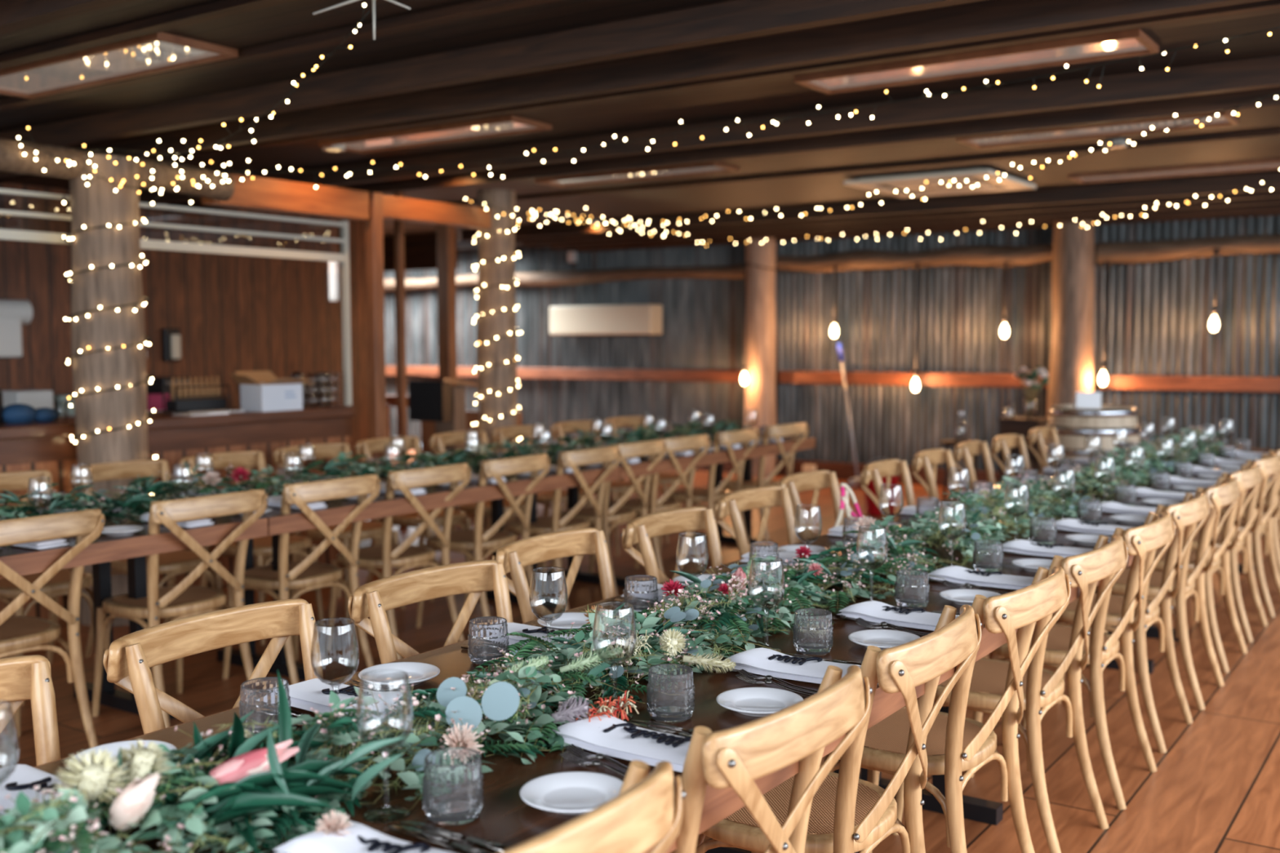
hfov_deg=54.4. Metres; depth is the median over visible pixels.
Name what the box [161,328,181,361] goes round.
wall telephone
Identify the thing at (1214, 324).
hanging lamp
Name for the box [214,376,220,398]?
bottle
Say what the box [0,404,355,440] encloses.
countertop
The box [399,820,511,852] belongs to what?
knife
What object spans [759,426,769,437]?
tumbler
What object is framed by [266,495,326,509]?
folded napkin
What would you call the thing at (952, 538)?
bowl
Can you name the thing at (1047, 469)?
folded napkin
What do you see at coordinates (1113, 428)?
wine glass
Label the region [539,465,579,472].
folded napkin
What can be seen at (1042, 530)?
tumbler
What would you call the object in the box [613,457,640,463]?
folded napkin
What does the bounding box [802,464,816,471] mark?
floor outlet
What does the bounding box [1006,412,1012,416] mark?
candle
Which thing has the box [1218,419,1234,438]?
wine glass
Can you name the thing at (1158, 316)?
wall
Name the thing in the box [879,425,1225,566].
garland
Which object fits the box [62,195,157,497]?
string
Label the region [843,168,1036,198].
ceiling light
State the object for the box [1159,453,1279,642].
chair
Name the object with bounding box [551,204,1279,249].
ceiling beam
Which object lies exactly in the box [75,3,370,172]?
string
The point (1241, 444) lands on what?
tumbler
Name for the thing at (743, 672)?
fork
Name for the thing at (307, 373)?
tumbler
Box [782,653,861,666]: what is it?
knife
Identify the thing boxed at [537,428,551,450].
wine glass
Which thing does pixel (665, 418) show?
wine glass
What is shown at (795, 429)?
chair
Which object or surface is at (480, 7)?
trim
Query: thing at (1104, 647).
chair
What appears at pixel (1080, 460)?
folded napkin
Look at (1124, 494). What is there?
tumbler
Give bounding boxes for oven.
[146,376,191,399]
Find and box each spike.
[488,655,548,685]
[559,646,622,673]
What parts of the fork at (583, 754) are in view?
handle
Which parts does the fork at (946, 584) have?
handle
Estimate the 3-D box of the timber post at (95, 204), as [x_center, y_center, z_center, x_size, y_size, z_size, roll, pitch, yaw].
[-2.760,-0.180,6.497,0.379,2.404,0.378,3,5,34]
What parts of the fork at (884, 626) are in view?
handle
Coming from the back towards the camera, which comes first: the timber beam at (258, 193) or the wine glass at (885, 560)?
the timber beam at (258, 193)
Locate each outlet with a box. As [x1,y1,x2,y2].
[553,334,631,335]
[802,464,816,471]
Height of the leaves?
0.203 m
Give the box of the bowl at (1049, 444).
[1046,444,1064,468]
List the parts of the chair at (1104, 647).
leg, seat frame, woven seat, leg, leg, rail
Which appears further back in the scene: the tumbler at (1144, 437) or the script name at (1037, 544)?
the tumbler at (1144, 437)
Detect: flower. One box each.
[118,782,153,816]
[243,754,270,773]
[550,695,591,724]
[661,578,684,596]
[717,582,733,595]
[795,544,812,558]
[808,562,822,575]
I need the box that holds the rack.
[161,384,230,413]
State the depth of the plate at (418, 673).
2.59 m
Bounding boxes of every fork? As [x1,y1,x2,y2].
[345,682,416,697]
[348,679,408,693]
[532,624,572,630]
[559,751,626,776]
[564,744,649,774]
[735,673,815,695]
[737,669,817,693]
[855,617,928,635]
[855,620,925,636]
[942,579,1008,593]
[942,582,1004,594]
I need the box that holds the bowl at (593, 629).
[592,601,636,665]
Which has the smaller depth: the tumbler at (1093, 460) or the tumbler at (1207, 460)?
the tumbler at (1207, 460)
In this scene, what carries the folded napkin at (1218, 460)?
on the trestle table at (1153, 632)
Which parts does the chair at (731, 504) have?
leg, rail, leg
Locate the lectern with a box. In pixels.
[406,373,478,510]
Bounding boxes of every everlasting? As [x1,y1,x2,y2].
[583,604,611,624]
[852,515,879,538]
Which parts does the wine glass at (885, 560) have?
stem and foot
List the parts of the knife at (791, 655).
blade, handle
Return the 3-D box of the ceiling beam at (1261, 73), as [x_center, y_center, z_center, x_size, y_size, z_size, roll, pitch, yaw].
[0.256,-1.573,6.765,10.580,0.115,0.070,3,5,34]
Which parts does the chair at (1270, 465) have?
seat frame, woven seat, leg, leg, rail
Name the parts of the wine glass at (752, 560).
stem and foot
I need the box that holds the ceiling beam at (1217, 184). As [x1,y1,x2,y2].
[461,172,1279,241]
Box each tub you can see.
[1,389,53,408]
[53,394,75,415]
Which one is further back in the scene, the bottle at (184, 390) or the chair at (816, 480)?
the bottle at (184, 390)
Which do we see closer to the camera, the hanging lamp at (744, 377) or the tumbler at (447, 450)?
the tumbler at (447, 450)
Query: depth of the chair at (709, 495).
8.00 m
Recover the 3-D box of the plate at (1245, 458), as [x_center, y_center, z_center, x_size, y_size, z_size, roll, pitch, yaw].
[3.526,0.187,7.165,0.166,0.020,0.166,0,4,0]
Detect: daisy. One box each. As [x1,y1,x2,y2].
[201,471,222,486]
[229,466,250,482]
[314,809,353,836]
[442,723,483,751]
[470,443,486,455]
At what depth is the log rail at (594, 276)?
14.62 m
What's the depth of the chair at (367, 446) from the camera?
7.23 m
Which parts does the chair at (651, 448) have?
leg, leg, woven seat, seat frame, leg, rail, leg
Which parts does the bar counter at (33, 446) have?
rail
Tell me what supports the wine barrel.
on the floor
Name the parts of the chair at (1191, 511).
leg, seat frame, woven seat, leg, leg, rail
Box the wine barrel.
[1044,404,1140,466]
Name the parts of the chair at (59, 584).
leg, rail, woven seat, seat frame, leg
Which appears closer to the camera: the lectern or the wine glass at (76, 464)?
the wine glass at (76, 464)
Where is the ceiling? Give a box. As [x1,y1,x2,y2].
[0,0,1279,251]
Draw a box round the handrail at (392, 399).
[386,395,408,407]
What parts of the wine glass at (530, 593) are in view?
stem and foot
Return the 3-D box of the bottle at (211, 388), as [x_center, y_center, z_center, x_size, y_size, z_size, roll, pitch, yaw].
[-2.633,-0.241,7.661,0.032,0.135,0.030,3,5,34]
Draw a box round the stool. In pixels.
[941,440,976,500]
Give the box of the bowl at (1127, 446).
[1124,446,1144,471]
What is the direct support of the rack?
on the bar counter at (33, 446)
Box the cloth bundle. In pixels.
[2,403,58,423]
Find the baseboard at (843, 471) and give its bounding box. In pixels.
[530,444,1268,492]
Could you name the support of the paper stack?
on the bar counter at (33, 446)
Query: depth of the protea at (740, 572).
3.12 m
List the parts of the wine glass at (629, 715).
stem and foot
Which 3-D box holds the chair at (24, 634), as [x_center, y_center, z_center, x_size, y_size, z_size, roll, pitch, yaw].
[-2.197,0.730,4.280,0.575,0.893,0.505,3,5,35]
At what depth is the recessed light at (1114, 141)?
7.24 m
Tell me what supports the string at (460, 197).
hanging from the timber post at (501, 244)
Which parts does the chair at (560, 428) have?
leg, rail, leg, woven seat, seat frame, leg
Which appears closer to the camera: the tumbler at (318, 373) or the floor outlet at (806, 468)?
the tumbler at (318, 373)
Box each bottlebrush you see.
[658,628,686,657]
[682,653,736,674]
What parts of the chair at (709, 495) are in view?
leg, seat frame, woven seat, leg, rail, leg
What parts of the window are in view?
rail, rail, rail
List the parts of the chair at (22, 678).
rail, leg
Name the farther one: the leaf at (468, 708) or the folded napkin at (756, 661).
the folded napkin at (756, 661)
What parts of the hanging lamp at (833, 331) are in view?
bulb, cord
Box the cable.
[709,248,1279,271]
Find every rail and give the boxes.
[383,264,744,290]
[385,365,742,382]
[776,244,1053,271]
[778,370,1048,388]
[1097,234,1279,264]
[1098,374,1279,392]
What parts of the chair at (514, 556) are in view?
leg, rail, leg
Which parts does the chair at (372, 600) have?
leg, rail, leg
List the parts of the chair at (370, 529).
leg, rail, leg, leg, woven seat, seat frame, leg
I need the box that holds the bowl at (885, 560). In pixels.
[856,524,888,569]
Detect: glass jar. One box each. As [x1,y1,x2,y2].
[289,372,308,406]
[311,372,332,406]
[1003,404,1014,418]
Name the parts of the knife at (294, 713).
handle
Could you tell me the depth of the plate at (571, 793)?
1.91 m
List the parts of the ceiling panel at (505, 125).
acrylic panel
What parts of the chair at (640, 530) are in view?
leg, rail, leg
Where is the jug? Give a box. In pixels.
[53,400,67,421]
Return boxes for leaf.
[436,676,478,706]
[445,687,482,730]
[479,681,519,720]
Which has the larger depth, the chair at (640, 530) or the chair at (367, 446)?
the chair at (367, 446)
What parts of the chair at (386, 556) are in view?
leg, seat frame, leg, woven seat, rail, leg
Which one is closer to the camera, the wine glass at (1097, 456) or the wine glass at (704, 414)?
the wine glass at (1097, 456)
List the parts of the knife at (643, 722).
handle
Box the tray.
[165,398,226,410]
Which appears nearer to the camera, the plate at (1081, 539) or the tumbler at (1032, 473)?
the plate at (1081, 539)
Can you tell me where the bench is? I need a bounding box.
[58,409,165,417]
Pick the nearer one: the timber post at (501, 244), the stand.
the timber post at (501, 244)
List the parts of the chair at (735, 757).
leg, rail, leg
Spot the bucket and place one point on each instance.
(872, 508)
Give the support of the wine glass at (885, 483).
on the trestle table at (983, 811)
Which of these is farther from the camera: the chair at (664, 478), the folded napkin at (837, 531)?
the chair at (664, 478)
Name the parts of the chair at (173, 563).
leg, rail, woven seat, seat frame, leg, leg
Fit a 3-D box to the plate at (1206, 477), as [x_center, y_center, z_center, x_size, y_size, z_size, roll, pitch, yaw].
[2.868,0.256,6.203,0.166,0.020,0.166,1,4,19]
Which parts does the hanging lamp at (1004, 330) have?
bulb, cord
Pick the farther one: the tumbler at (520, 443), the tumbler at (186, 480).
the tumbler at (520, 443)
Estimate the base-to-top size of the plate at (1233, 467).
0.020 m
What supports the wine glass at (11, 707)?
on the trestle table at (504, 818)
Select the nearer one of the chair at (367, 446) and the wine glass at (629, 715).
the wine glass at (629, 715)
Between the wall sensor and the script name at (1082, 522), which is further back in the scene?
the wall sensor
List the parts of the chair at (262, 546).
leg, rail, leg, seat frame, leg, woven seat, leg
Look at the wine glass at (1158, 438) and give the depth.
6.15 m
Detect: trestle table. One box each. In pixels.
[0,504,267,719]
[33,566,1017,852]
[159,462,619,680]
[547,434,814,587]
[718,484,1200,825]
[1037,445,1279,641]
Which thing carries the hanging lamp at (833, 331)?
hanging from the cable
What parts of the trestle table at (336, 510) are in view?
leg frame, rail, leg frame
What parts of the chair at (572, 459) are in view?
leg, seat frame, woven seat, leg, rail, leg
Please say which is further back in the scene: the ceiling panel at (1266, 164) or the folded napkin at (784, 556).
the ceiling panel at (1266, 164)
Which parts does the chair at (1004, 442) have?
rail, leg, leg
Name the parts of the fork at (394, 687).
handle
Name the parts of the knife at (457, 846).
blade, handle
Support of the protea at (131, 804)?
attached to the garland at (66, 825)
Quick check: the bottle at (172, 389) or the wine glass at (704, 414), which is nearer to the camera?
the bottle at (172, 389)
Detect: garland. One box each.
[0,417,751,547]
[0,515,973,852]
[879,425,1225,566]
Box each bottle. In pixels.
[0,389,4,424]
[170,377,176,399]
[176,377,182,399]
[182,377,187,399]
[187,377,193,399]
[193,377,199,399]
[198,376,204,399]
[204,376,209,398]
[209,376,215,398]
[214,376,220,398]
[954,411,967,441]
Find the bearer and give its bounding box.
[0,138,235,201]
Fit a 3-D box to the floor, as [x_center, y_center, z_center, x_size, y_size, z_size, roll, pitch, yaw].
[-1.980,0.977,7.988,15.800,0.120,13.600,3,5,34]
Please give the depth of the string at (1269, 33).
5.57 m
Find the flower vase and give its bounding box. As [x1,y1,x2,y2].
[1013,366,1048,418]
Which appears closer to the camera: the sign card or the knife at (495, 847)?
the knife at (495, 847)
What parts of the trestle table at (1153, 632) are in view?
leg frame, leg frame, rail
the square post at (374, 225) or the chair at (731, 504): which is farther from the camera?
the square post at (374, 225)
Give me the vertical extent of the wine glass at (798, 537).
0.210 m
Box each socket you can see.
[742,365,746,372]
[832,317,835,324]
[913,370,917,377]
[1002,315,1006,323]
[1101,363,1105,370]
[1212,306,1217,315]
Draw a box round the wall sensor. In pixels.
[567,250,577,262]
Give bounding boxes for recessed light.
[322,145,345,152]
[587,219,600,224]
[1102,138,1127,148]
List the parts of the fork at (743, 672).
handle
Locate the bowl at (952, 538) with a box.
[937,501,966,539]
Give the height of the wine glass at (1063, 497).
0.210 m
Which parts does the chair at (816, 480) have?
leg, rail, leg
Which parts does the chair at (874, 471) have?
leg, rail, leg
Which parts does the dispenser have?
lid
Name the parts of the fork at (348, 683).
handle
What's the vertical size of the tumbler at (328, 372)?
0.090 m
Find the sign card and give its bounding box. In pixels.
[1073,391,1101,408]
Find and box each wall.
[0,182,368,473]
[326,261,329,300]
[383,215,1279,485]
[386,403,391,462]
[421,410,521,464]
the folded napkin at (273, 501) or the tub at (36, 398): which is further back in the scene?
the tub at (36, 398)
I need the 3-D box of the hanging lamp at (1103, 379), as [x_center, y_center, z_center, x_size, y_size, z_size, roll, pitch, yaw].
[4.224,-0.933,11.322,0.076,1.130,0.076,3,5,34]
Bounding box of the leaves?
[116,670,404,852]
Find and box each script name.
[4,777,58,794]
[321,684,372,696]
[356,835,431,852]
[522,626,568,634]
[575,718,692,747]
[768,654,822,665]
[881,605,925,614]
[964,569,1003,576]
[1030,542,1064,547]
[1077,521,1108,525]
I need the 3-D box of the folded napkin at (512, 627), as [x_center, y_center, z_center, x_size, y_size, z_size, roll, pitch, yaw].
[-0.217,0.484,2.866,0.312,0.039,0.129,3,5,34]
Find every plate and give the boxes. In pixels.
[70,739,177,768]
[101,524,144,535]
[238,507,272,515]
[344,493,378,501]
[358,662,439,688]
[437,480,463,487]
[515,471,542,476]
[520,771,622,814]
[537,612,591,630]
[583,462,603,466]
[672,573,717,587]
[699,446,715,451]
[715,687,803,716]
[741,440,761,444]
[777,544,827,554]
[848,629,919,649]
[878,521,902,528]
[938,502,965,507]
[938,588,1000,605]
[1011,558,1052,572]
[1037,475,1053,479]
[1064,533,1111,545]
[1109,514,1146,524]
[1140,498,1182,506]
[1173,485,1208,493]
[1197,474,1222,480]
[1217,464,1241,470]
[1236,456,1261,460]
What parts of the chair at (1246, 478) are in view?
woven seat, seat frame, leg, leg, rail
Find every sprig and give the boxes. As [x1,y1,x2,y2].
[224,729,253,760]
[529,737,555,749]
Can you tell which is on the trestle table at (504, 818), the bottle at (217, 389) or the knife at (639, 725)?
the knife at (639, 725)
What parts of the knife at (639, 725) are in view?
handle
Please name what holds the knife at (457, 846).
on the trestle table at (504, 818)
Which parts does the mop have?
handle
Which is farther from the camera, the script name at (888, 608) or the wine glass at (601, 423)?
the wine glass at (601, 423)
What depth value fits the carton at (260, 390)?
7.64 m
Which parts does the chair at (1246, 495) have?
woven seat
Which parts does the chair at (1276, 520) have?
woven seat, seat frame, leg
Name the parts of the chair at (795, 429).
seat frame, woven seat, leg, rail, leg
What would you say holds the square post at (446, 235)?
on the floor
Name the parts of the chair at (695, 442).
leg, woven seat, seat frame, leg, rail, leg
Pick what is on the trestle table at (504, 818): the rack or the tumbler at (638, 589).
the tumbler at (638, 589)
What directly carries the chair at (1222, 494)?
on the floor
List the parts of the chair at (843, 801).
seat frame, woven seat, leg, rail, leg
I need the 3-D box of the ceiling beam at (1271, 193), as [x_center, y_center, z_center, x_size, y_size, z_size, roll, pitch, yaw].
[2.797,-1.835,10.470,10.580,0.115,0.070,3,5,34]
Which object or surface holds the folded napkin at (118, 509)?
on the trestle table at (135, 547)
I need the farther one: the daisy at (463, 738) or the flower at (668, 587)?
the flower at (668, 587)
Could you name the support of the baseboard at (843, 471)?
attached to the wall at (1158, 316)
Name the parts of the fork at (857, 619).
handle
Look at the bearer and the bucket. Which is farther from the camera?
the bucket
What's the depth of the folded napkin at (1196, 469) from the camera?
6.42 m
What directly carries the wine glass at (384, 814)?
on the trestle table at (504, 818)
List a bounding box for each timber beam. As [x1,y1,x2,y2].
[201,173,368,220]
[382,195,491,229]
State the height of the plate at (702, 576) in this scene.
0.020 m
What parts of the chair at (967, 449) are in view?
rail, leg, leg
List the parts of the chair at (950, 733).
leg, leg, seat frame, woven seat, leg, rail, leg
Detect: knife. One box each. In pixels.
[290,709,345,726]
[386,824,489,852]
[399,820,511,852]
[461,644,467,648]
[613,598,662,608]
[625,721,692,737]
[629,719,693,733]
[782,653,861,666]
[898,607,959,615]
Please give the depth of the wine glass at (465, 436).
6.42 m
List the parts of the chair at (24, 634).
leg, woven seat, seat frame, rail, leg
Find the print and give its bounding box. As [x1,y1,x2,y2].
[284,391,296,397]
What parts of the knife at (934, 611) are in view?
handle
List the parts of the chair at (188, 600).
leg, leg, woven seat, seat frame, leg, rail, leg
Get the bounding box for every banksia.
[52,747,133,815]
[106,739,172,793]
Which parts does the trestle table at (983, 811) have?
rail, leg frame, leg frame, rail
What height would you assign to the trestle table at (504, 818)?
0.760 m
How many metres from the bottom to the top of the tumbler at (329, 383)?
0.090 m
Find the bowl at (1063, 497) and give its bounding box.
[1052,468,1075,498]
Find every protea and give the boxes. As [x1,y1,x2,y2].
[107,773,160,830]
[208,739,299,784]
[730,567,746,590]
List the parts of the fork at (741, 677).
handle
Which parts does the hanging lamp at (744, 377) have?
bulb, cord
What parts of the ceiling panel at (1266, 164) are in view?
acrylic panel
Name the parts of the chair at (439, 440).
leg, rail, leg, seat frame, woven seat, leg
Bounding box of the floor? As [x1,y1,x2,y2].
[0,449,1279,852]
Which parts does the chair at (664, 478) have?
leg, rail, leg, woven seat, seat frame, leg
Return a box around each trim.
[0,0,133,35]
[0,0,296,69]
[0,0,559,111]
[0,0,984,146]
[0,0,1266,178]
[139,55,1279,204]
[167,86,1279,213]
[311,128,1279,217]
[382,232,457,271]
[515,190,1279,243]
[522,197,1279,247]
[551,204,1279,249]
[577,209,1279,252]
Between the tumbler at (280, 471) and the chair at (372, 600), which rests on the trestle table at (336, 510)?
the tumbler at (280, 471)
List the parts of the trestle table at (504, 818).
rail, leg frame, rail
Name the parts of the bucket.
handle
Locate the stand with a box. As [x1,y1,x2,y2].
[998,416,1048,483]
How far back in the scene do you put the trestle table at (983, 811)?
3.99 m
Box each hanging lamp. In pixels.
[741,262,747,385]
[830,266,837,337]
[911,262,919,391]
[1000,262,1008,337]
[1098,261,1107,386]
[1208,248,1218,331]
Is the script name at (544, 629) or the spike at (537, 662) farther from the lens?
the script name at (544, 629)
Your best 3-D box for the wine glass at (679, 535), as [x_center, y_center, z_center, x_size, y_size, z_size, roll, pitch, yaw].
[0.133,0.377,3.165,0.083,0.210,0.083,-1,4,-11]
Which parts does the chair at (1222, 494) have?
woven seat, seat frame, leg, leg, rail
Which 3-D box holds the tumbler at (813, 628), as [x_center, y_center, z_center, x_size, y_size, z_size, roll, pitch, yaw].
[0.389,0.461,2.793,0.089,0.092,0.089,-3,5,-36]
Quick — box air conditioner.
[549,304,662,335]
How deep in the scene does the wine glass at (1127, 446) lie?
5.68 m
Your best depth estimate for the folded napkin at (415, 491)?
5.70 m
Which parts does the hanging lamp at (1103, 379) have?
bulb, cord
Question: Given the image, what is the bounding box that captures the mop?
[836,342,860,488]
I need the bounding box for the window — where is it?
[0,188,351,405]
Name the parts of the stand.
leg, leg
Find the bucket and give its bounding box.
[863,457,900,515]
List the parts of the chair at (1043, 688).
leg, woven seat, seat frame, leg, leg, rail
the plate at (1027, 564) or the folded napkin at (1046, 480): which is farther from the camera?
the folded napkin at (1046, 480)
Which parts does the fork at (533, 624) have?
handle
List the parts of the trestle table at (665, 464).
leg frame, rail, leg frame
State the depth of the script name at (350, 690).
2.38 m
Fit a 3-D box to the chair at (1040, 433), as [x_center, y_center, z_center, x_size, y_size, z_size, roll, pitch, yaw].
[2.781,0.465,7.935,0.575,0.893,0.505,2,5,30]
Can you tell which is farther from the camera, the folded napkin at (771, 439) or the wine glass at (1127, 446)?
the folded napkin at (771, 439)
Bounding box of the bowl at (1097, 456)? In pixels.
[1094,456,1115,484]
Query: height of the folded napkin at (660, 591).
0.039 m
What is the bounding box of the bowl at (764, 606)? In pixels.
[748,556,785,608]
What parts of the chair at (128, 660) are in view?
leg, rail, leg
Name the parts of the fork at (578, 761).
handle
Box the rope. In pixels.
[833,482,862,527]
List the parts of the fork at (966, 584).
handle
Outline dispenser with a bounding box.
[0,299,32,357]
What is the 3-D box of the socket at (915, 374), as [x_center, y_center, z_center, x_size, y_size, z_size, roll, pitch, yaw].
[2.740,-0.520,12.370,0.040,0.072,0.040,3,5,34]
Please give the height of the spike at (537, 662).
0.047 m
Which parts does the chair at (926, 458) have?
rail, leg, leg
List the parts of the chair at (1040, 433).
rail, leg, leg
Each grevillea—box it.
[575,690,639,722]
[599,629,653,666]
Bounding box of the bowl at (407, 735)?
[355,669,413,751]
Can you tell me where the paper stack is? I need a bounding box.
[172,409,244,416]
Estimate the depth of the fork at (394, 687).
2.50 m
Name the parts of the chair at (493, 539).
leg, leg, woven seat, seat frame, leg, rail, leg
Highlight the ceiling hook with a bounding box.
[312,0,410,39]
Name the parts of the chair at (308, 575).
leg, leg, woven seat, seat frame, leg, rail, leg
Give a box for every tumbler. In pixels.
[44,492,66,511]
[53,509,78,514]
[167,479,189,498]
[194,492,216,497]
[239,676,291,737]
[275,467,294,488]
[306,373,318,386]
[307,383,319,397]
[307,393,318,407]
[307,393,319,408]
[307,479,326,502]
[317,372,328,386]
[318,373,328,386]
[318,385,328,397]
[328,372,338,386]
[328,382,338,396]
[328,392,339,407]
[365,457,382,475]
[404,467,421,488]
[422,747,484,826]
[445,449,460,462]
[467,616,508,665]
[511,442,524,455]
[555,449,569,465]
[573,435,586,449]
[623,574,658,613]
[646,663,694,723]
[749,541,778,574]
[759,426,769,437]
[793,608,833,655]
[842,516,863,546]
[894,569,929,608]
[915,497,939,521]
[971,480,992,501]
[972,539,1003,572]
[1017,468,1038,482]
[1029,516,1056,544]
[1054,457,1073,477]
[1076,498,1102,522]
[1088,449,1106,466]
[1113,484,1137,506]
[1116,441,1132,452]
[1139,435,1155,449]
[1149,471,1170,491]
[1173,462,1192,479]
[1196,453,1215,468]
[1217,444,1235,459]
[1234,438,1250,452]
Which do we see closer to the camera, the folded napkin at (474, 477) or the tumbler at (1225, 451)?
the folded napkin at (474, 477)
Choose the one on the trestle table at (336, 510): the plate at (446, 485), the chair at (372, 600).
the plate at (446, 485)
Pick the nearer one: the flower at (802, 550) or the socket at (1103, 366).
the flower at (802, 550)
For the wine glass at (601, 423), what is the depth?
7.39 m
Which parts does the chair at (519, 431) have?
leg, rail, leg, seat frame, woven seat, leg, leg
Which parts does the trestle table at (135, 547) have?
leg frame, rail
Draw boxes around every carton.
[146,393,169,410]
[229,370,311,411]
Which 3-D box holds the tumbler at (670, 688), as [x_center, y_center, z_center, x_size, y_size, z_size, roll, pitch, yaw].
[0.057,0.496,2.309,0.089,0.092,0.089,0,4,9]
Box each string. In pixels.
[13,127,253,204]
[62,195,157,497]
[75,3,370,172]
[96,26,1279,187]
[460,197,679,235]
[472,206,521,441]
[479,92,1279,226]
[517,178,1279,246]
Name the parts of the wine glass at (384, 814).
stem and foot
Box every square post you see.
[364,191,386,546]
[393,191,407,527]
[436,224,457,385]
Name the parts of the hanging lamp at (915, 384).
bulb, cord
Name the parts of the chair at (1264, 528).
leg, woven seat, seat frame, leg, leg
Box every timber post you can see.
[69,154,151,626]
[476,188,519,539]
[743,237,776,477]
[1046,220,1094,417]
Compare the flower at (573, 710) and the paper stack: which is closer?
the flower at (573, 710)
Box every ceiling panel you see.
[0,31,238,98]
[318,115,551,153]
[534,161,739,186]
[794,28,1159,94]
[955,111,1238,148]
[1067,158,1279,183]
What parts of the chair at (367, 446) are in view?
leg, rail, leg, woven seat, seat frame, leg, leg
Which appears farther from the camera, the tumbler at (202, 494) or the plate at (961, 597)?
the tumbler at (202, 494)
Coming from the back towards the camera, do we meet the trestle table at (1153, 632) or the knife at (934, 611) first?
the trestle table at (1153, 632)
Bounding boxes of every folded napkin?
[0,764,75,817]
[12,538,69,549]
[71,501,132,512]
[137,512,213,527]
[188,487,238,495]
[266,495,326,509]
[273,821,453,852]
[288,678,424,719]
[295,476,335,483]
[379,482,426,495]
[469,472,506,483]
[506,622,589,651]
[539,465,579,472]
[547,715,690,772]
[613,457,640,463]
[621,583,699,602]
[666,450,694,455]
[710,441,742,448]
[719,647,860,684]
[739,551,829,566]
[759,436,782,442]
[826,525,915,541]
[837,600,959,631]
[899,506,969,515]
[928,565,1034,590]
[960,489,995,497]
[1001,476,1062,485]
[1002,539,1093,558]
[1042,466,1079,473]
[1055,518,1135,535]
[1072,457,1088,463]
[1101,502,1156,515]
[1105,449,1115,454]
[1132,442,1168,446]
[1136,487,1195,500]
[1169,475,1216,487]
[1192,465,1239,474]
[1214,457,1254,465]
[1235,449,1268,457]
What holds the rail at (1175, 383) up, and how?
attached to the wall at (1158, 316)
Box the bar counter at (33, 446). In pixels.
[0,404,355,619]
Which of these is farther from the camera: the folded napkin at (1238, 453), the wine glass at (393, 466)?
the folded napkin at (1238, 453)
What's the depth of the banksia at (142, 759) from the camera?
1.71 m
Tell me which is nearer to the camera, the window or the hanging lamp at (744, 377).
the window
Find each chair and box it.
[0,470,93,705]
[0,508,105,748]
[0,654,61,765]
[70,459,224,657]
[91,488,267,728]
[102,599,323,734]
[178,450,324,644]
[222,474,381,684]
[272,443,404,622]
[325,462,471,659]
[347,560,513,663]
[354,435,474,601]
[416,453,550,627]
[429,430,541,575]
[491,425,596,568]
[492,528,733,821]
[499,760,685,852]
[502,444,621,610]
[548,439,666,595]
[551,420,642,556]
[603,415,696,544]
[610,434,710,574]
[620,506,825,757]
[657,427,759,555]
[670,665,872,852]
[695,604,982,852]
[714,422,808,542]
[715,485,798,559]
[776,470,844,542]
[806,566,1071,852]
[859,458,915,517]
[892,534,1128,852]
[911,448,959,501]
[951,440,995,489]
[971,511,1174,809]
[990,434,1030,477]
[1022,492,1209,753]
[1026,426,1062,471]
[1088,476,1239,710]
[1118,463,1262,673]
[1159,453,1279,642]
[1170,449,1279,617]
[1219,479,1279,574]
[1243,491,1279,504]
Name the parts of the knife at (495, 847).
blade, handle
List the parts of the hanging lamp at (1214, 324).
bulb, cord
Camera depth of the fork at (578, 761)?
2.04 m
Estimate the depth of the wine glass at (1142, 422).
7.33 m
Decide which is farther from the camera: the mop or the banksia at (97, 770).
the mop
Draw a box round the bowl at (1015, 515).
[1004,482,1029,516]
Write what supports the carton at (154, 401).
on the bench
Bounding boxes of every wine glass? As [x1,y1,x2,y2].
[0,700,19,784]
[27,476,53,515]
[70,463,93,492]
[171,463,193,497]
[194,453,213,485]
[284,453,303,480]
[297,444,315,466]
[311,617,359,693]
[355,669,413,823]
[383,443,401,468]
[389,435,405,457]
[464,435,480,457]
[528,566,568,642]
[531,423,545,439]
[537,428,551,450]
[591,417,604,436]
[592,601,636,720]
[599,422,613,442]
[653,417,666,439]
[675,532,708,581]
[702,413,715,431]
[746,408,757,425]
[748,556,785,652]
[794,504,822,548]
[856,524,888,601]
[878,483,903,517]
[937,501,966,559]
[947,466,969,493]
[1004,454,1025,480]
[1004,482,1029,532]
[1046,444,1064,483]
[1052,468,1075,513]
[1084,435,1101,458]
[1094,456,1115,497]
[1111,428,1128,448]
[1124,446,1144,484]
[1139,422,1155,441]
[1155,438,1174,462]
[1161,417,1175,435]
[1179,431,1196,454]
[1199,424,1215,453]
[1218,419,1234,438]
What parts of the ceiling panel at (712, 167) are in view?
acrylic panel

